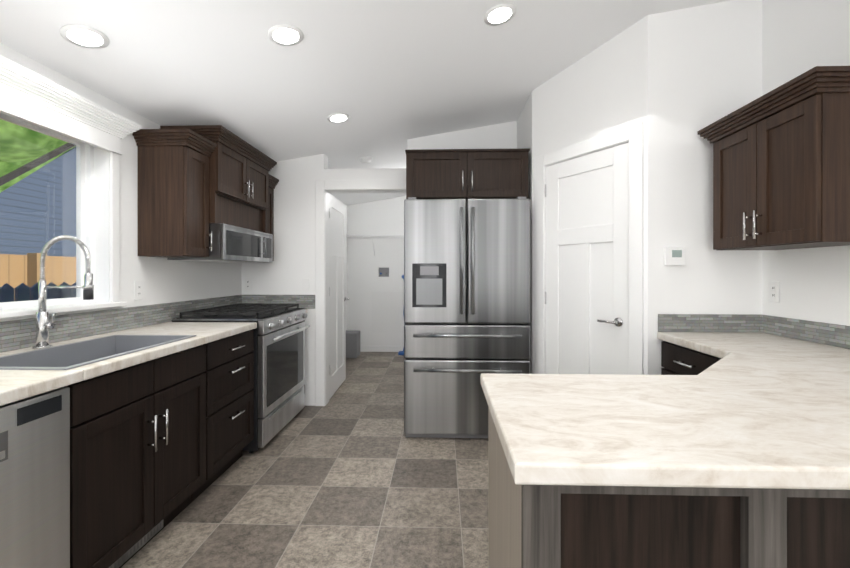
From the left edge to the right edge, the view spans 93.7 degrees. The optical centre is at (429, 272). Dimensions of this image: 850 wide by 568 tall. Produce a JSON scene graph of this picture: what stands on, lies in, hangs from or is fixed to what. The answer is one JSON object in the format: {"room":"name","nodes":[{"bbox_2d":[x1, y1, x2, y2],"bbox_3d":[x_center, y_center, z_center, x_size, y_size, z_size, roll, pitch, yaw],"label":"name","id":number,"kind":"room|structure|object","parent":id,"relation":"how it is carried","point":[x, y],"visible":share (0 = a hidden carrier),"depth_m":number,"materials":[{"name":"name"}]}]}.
{"room":"kitchen","nodes":[
{"label":"kitchen","id":0,"kind":"room"},
{"bbox_2d":[0,42,241,321],"bbox_3d":[-1.916,-0.317,0.271,0.130,3.100,7.115,0,0,2],"label":"wall","id":1,"kind":"structure","parent":0,"point":[164,279],"depth_m":2.42,"materials":[{"name":"paint"}]},
{"bbox_2d":[0,56,141,318],"bbox_3d":[-1.833,-0.336,1.704,0.240,1.057,1.291,0,0,2],"label":"window","id":2,"kind":"structure","parent":1,"relation":"in","point":[28,96],"depth_m":2.17,"materials":[{"name":"white wood"}]},
{"bbox_2d":[0,119,78,301],"bbox_3d":[-1.922,-0.279,1.706,0.032,0.829,0.942,0,0,2],"label":"window panel","id":3,"kind":"object","parent":2,"relation":"attached to","point":[38,213],"visible":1,"depth_m":1.96,"materials":[{"name":"clear glass"}]},
{"bbox_2d":[134,281,142,299],"bbox_3d":[-1.781,0.111,2.437,0.008,0.114,0.070,0,0,2],"label":"outlet","id":4,"kind":"object","parent":1,"relation":"attached to","point":[138,290],"visible":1,"depth_m":2.43,"materials":[{"name":"white plastic"}]},
{"bbox_2d":[0,295,314,351],"bbox_3d":[-1.456,0.272,1.918,0.689,0.127,3.534,0,0,2],"label":"backsplash","id":5,"kind":"structure","parent":1,"relation":"attached to","point":[17,334],"depth_m":2.25,"materials":[{"name":"tile"}]},
{"bbox_2d":[132,129,216,256],"bbox_3d":[-1.605,-0.477,2.520,0.353,0.756,0.290,0,0,2],"label":"upper cabinet","id":6,"kind":"object","parent":1,"relation":"attached to","point":[173,192],"visible":0.92,"depth_m":2.43,"materials":[{"name":"brown wood"}]},
{"bbox_2d":[160,125,276,232],"bbox_3d":[-1.561,-0.649,3.062,0.408,0.634,0.885,0,0,2],"label":"upper cabinet","id":7,"kind":"object","parent":1,"relation":"attached to","point":[239,168],"visible":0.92,"depth_m":2.92,"materials":[{"name":"brown wood"}]},
{"bbox_2d":[167,223,272,262],"bbox_3d":[-1.544,-0.205,3.062,0.422,0.246,0.777,0,0,2],"label":"microwave","id":8,"kind":"object","parent":7,"relation":"attached to","point":[233,244],"visible":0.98,"depth_m":2.85,"materials":[{"name":"metal"}]},
{"bbox_2d":[267,174,278,260],"bbox_3d":[-1.573,-0.478,3.573,0.353,0.756,0.225,0,0,2],"label":"upper cabinet","id":9,"kind":"object","parent":1,"relation":"attached to","point":[273,182],"visible":0.25,"depth_m":3.63,"materials":[{"name":"brown wood"}]},
{"bbox_2d":[121,352,487,567],"bbox_3d":[0.010,1.261,1.448,4.250,0.060,9.980,0,0,2],"label":"floor","id":10,"kind":"structure","parent":0,"point":[350,474],"depth_m":2.16,"materials":[{"name":"tile"}]},
{"bbox_2d":[0,387,69,567],"bbox_3d":[-1.508,0.800,1.060,0.578,0.839,0.597,0,0,2],"label":"dishwasher","id":11,"kind":"object","parent":10,"relation":"on","point":[35,481],"visible":0.98,"depth_m":1.23,"materials":[{"name":"grey metal"}]},
{"bbox_2d":[65,345,205,567],"bbox_3d":[-1.482,0.805,1.750,0.626,0.853,0.775,0,0,2],"label":"base cabinet","id":12,"kind":"object","parent":10,"relation":"on","point":[137,455],"visible":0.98,"depth_m":1.64,"materials":[{"name":"brown wood"}]},
{"bbox_2d":[0,309,306,405],"bbox_3d":[-1.490,0.356,1.919,0.618,0.040,3.533,0,0,2],"label":"countertop","id":13,"kind":"structure","parent":12,"relation":"on","point":[16,385],"depth_m":1.63,"materials":[{"name":"stone"}]},
{"bbox_2d":[32,235,93,348],"bbox_3d":[-1.623,0.085,1.765,0.260,0.500,0.067,0,0,2],"label":"faucet","id":14,"kind":"object","parent":13,"relation":"on","point":[44,325],"visible":1,"depth_m":1.76,"materials":[{"name":"silver metal"}]},
{"bbox_2d":[0,335,195,369],"bbox_3d":[-1.457,0.451,1.737,0.438,0.242,0.727,0,0,2],"label":"sink","id":15,"kind":"object","parent":13,"relation":"in","point":[73,355],"visible":0.31,"depth_m":1.84,"materials":[{"name":"metal"}]},
{"bbox_2d":[192,330,253,501],"bbox_3d":[-1.462,0.804,2.410,0.626,0.853,0.535,0,0,2],"label":"base cabinet","id":16,"kind":"object","parent":10,"relation":"on","point":[229,371],"visible":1,"depth_m":2.35,"materials":[{"name":"brown wood"}]},
{"bbox_2d":[172,303,309,452],"bbox_3d":[-1.393,0.752,3.105,0.686,0.956,0.840,0,0,2],"label":"range","id":17,"kind":"object","parent":10,"relation":"on","point":[279,358],"visible":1,"depth_m":2.89,"materials":[{"name":"silver metal"}]},
{"bbox_2d":[346,330,359,357],"bbox_3d":[-1.153,1.047,5.825,0.220,0.360,0.280,0,0,2],"label":"trash bin","id":18,"kind":"object","parent":10,"relation":"on","point":[352,343],"visible":0.88,"depth_m":5.68,"materials":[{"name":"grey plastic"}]},
{"bbox_2d":[404,197,529,437],"bbox_3d":[0.279,0.339,3.219,0.922,1.781,0.770,0,0,2],"label":"refrigerator","id":19,"kind":"object","parent":10,"relation":"on","point":[466,292],"visible":0.9,"depth_m":2.90,"materials":[{"name":"grey metal"}]},
{"bbox_2d":[488,406,849,567],"bbox_3d":[0.996,0.805,0.995,1.628,0.853,0.560,0,0,2],"label":"base cabinet","id":20,"kind":"object","parent":10,"relation":"on","point":[553,526],"visible":0.58,"depth_m":0.75,"materials":[{"name":"brown wood"}]},
{"bbox_2d":[480,332,849,489],"bbox_3d":[1.004,0.356,1.466,1.661,0.040,1.577,0,0,2],"label":"countertop","id":21,"kind":"structure","parent":20,"relation":"on","point":[759,410],"depth_m":0.91,"materials":[{"name":"stone"}]},
{"bbox_2d":[661,341,720,374],"bbox_3d":[1.394,0.805,1.750,0.878,0.853,0.966,0,0,2],"label":"base cabinet","id":22,"kind":"object","parent":10,"relation":"on","point":[677,359],"visible":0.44,"depth_m":2.02,"materials":[{"name":"brown wood"}]},
{"bbox_2d":[329,193,348,329],"bbox_3d":[-1.381,-0.322,5.062,0.130,3.100,2.495,0,0,2],"label":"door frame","id":23,"kind":"structure","parent":0,"point":[347,207],"depth_m":6.18,"materials":[{"name":"paint"}]},
{"bbox_2d":[0,0,729,205],"bbox_3d":[0.060,-1.329,1.444,4.250,0.800,9.980,0,0,2],"label":"ceiling","id":24,"kind":"structure","parent":0,"point":[389,77],"depth_m":2.22,"materials":[{"name":"paint"}]},
{"bbox_2d":[60,24,108,48],"bbox_3d":[-1.490,-1.016,1.722,0.163,0.031,0.164,0,0,2],"label":"recessed light","id":25,"kind":"object","parent":24,"relation":"in","point":[84,36],"visible":1,"depth_m":1.71,"materials":[{"name":"white plastic"}]},
{"bbox_2d":[268,24,303,45],"bbox_3d":[-0.695,-1.143,1.923,0.163,0.031,0.164,0,0,2],"label":"recessed light","id":26,"kind":"object","parent":24,"relation":"in","point":[285,35],"visible":1,"depth_m":1.91,"materials":[{"name":"white plastic"}]},
{"bbox_2d":[327,113,349,122],"bbox_3d":[-0.677,-1.141,2.947,0.163,0.031,0.164,0,0,2],"label":"recessed light","id":27,"kind":"object","parent":24,"relation":"in","point":[338,117],"visible":1,"depth_m":2.94,"materials":[{"name":"white plastic"}]},
{"bbox_2d":[359,156,371,162],"bbox_3d":[-0.647,-1.130,4.006,0.136,0.052,0.136,0,0,2],"label":"smoke detector","id":28,"kind":"object","parent":24,"relation":"attached to","point":[366,159],"visible":0.96,"depth_m":3.97,"materials":[{"name":"white plastic"}]},
{"bbox_2d":[484,3,515,25],"bbox_3d":[0.355,-1.310,2.028,0.163,0.031,0.164,0,0,2],"label":"recessed light","id":29,"kind":"object","parent":24,"relation":"in","point":[499,14],"visible":1,"depth_m":2.02,"materials":[{"name":"white plastic"}]},
{"bbox_2d":[349,196,405,345],"bbox_3d":[-0.361,-0.323,6.214,1.800,3.100,0.130,0,0,2],"label":"wall","id":30,"kind":"structure","parent":0,"point":[378,217],"depth_m":6.17,"materials":[{"name":"paint"}]},
{"bbox_2d":[346,235,403,255],"bbox_3d":[-0.372,-0.400,5.991,1.810,0.290,0.315,0,0,2],"label":"shelf","id":31,"kind":"object","parent":30,"relation":"attached to","point":[375,237],"visible":0.4,"depth_m":5.98,"materials":[{"name":"white wood"}]},
{"bbox_2d":[360,346,403,351],"bbox_3d":[-0.368,1.182,6.145,1.830,0.090,0.011,0,0,2],"label":"baseboard","id":32,"kind":"structure","parent":30,"relation":"attached to","point":[381,348],"depth_m":6.15,"materials":[{"name":"white wood"}]},
{"bbox_2d":[377,266,389,277],"bbox_3d":[-0.713,-0.003,6.135,0.200,0.180,0.050,0,0,2],"label":"washer outlet box","id":33,"kind":"object","parent":30,"relation":"attached to","point":[383,271],"visible":1,"depth_m":6.15,"materials":[{"name":"grey plastic"}]},
{"bbox_2d":[372,292,404,331],"bbox_3d":[-0.648,0.612,6.155,0.510,0.630,0.008,0,0,2],"label":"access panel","id":34,"kind":"object","parent":30,"relation":"attached to","point":[387,311],"visible":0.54,"depth_m":6.15,"materials":[{"name":"white paint"}]},
{"bbox_2d":[242,121,516,405],"bbox_3d":[0.079,-0.321,3.705,3.910,3.100,0.130,0,0,2],"label":"wall","id":35,"kind":"structure","parent":0,"point":[289,268],"depth_m":3.68,"materials":[{"name":"paint"}]},
{"bbox_2d":[245,278,251,289],"bbox_3d":[-1.683,0.109,3.690,0.070,0.114,0.008,0,0,2],"label":"outlet","id":36,"kind":"object","parent":35,"relation":"attached to","point":[248,283],"visible":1,"depth_m":3.69,"materials":[{"name":"white plastic"}]},
{"bbox_2d":[329,194,348,398],"bbox_3d":[-0.959,0.233,4.176,0.099,1.968,0.741,0,0,2],"label":"laundry door","id":37,"kind":"structure","parent":35,"relation":"in","point":[337,293],"depth_m":4.14,"materials":[{"name":"white wood"}]},
{"bbox_2d":[315,168,405,405],"bbox_3d":[-0.591,0.138,3.720,0.921,2.182,0.152,0,0,2],"label":"door frame","id":38,"kind":"structure","parent":35,"relation":"attached to","point":[324,189],"depth_m":3.66,"materials":[{"name":"white wood"}]},
{"bbox_2d":[405,148,529,199],"bbox_3d":[0.291,-0.752,3.310,0.944,0.369,0.640,0,0,2],"label":"upper cabinet","id":39,"kind":"object","parent":35,"relation":"attached to","point":[466,174],"visible":0.94,"depth_m":3.03,"materials":[{"name":"brown wood"}]},
{"bbox_2d":[517,92,531,373],"bbox_3d":[0.827,-0.320,3.318,0.090,3.100,0.599,0,0,2],"label":"wall","id":40,"kind":"structure","parent":0,"point":[524,130],"depth_m":3.11,"materials":[{"name":"paint"}]},
{"bbox_2d":[532,15,647,374],"bbox_3d":[1.040,-0.320,2.658,0.090,3.100,0.896,0,0,-31],"label":"wall","id":41,"kind":"structure","parent":0,"point":[601,90],"depth_m":2.52,"materials":[{"name":"paint"}]},
{"bbox_2d":[545,142,628,374],"bbox_3d":[1.021,0.224,2.636,0.388,1.988,0.566,0,0,2],"label":"pantry door","id":42,"kind":"structure","parent":41,"relation":"in","point":[587,266],"depth_m":2.59,"materials":[{"name":"white wood"}]},
{"bbox_2d":[535,122,643,374],"bbox_3d":[1.040,0.187,2.643,0.106,2.087,0.824,0,0,-31],"label":"door frame","id":43,"kind":"structure","parent":41,"relation":"attached to","point":[633,135],"depth_m":2.33,"materials":[{"name":"white wood"}]},
{"bbox_2d":[648,0,761,374],"bbox_3d":[1.546,-0.319,2.285,0.630,3.100,0.090,0,0,2],"label":"wall","id":44,"kind":"structure","parent":0,"point":[704,66],"depth_m":2.24,"materials":[{"name":"paint"}]},
{"bbox_2d":[664,247,685,264],"bbox_3d":[1.372,-0.089,2.233,0.115,0.100,0.023,0,0,2],"label":"thermostat","id":45,"kind":"object","parent":44,"relation":"attached to","point":[674,255],"visible":0.96,"depth_m":2.22,"materials":[{"name":"grey plastic"}]},
{"bbox_2d":[658,314,849,348],"bbox_3d":[1.548,0.286,1.450,0.574,0.099,1.578,0,0,2],"label":"backsplash","id":46,"kind":"structure","parent":44,"relation":"attached to","point":[836,335],"depth_m":2.22,"materials":[{"name":"tile"}]},
{"bbox_2d":[762,0,849,346],"bbox_3d":[1.862,-0.317,0.157,0.130,3.100,7.115,0,0,2],"label":"wall","id":47,"kind":"structure","parent":0,"point":[799,37],"depth_m":1.97,"materials":[{"name":"paint"}]},
{"bbox_2d":[698,66,849,249],"bbox_3d":[1.657,-0.449,1.848,0.378,0.660,0.700,0,0,2],"label":"upper cabinet","id":48,"kind":"object","parent":47,"relation":"attached to","point":[781,167],"visible":1,"depth_m":1.70,"materials":[{"name":"brown wood"}]},
{"bbox_2d":[769,281,779,302],"bbox_3d":[1.853,0.104,2.146,0.008,0.114,0.070,0,0,2],"label":"outlet","id":49,"kind":"object","parent":47,"relation":"attached to","point":[774,291],"visible":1,"depth_m":2.14,"materials":[{"name":"white plastic"}]},
{"label":"outside","id":50,"kind":"structure","parent":0,"visible":0},
{"bbox_3d":[-15.738,1.273,10.339,28.090,0.060,40.000,0,0,2],"label":"ground","id":51,"kind":"structure","parent":50,"visible":0},
{"bbox_2d":[0,119,74,192],"bbox_3d":[-15.252,-6.204,13.431,14.527,14.847,37.261,0,0,2],"label":"trees","id":52,"kind":"object","parent":51,"relation":"on","point":[24,147],"depth_m":9.71,"materials":[{"name":"green plant"}]},
{"bbox_2d":[0,253,75,300],"bbox_3d":[-3.854,0.516,6.976,0.150,1.420,18.100,0,0,2],"label":"fence","id":53,"kind":"object","parent":51,"relation":"on","point":[54,264],"depth_m":3.93,"materials":[{"name":"brown wood"}]},
{"bbox_2d":[0,143,75,256],"bbox_3d":[-6.832,-0.877,8.266,0.100,4.204,6.688,0,0,2],"label":"neighbouring house","id":54,"kind":"structure","parent":51,"relation":"on","point":[38,195],"depth_m":7.05,"materials":[{"name":"blue wood"}]},
{"bbox_2d":[0,281,75,301],"bbox_3d":[-2.595,0.647,3.467,0.020,1.165,6.060,0,0,2],"label":"fence","id":55,"kind":"object","parent":51,"relation":"on","point":[68,292],"depth_m":2.62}
]}

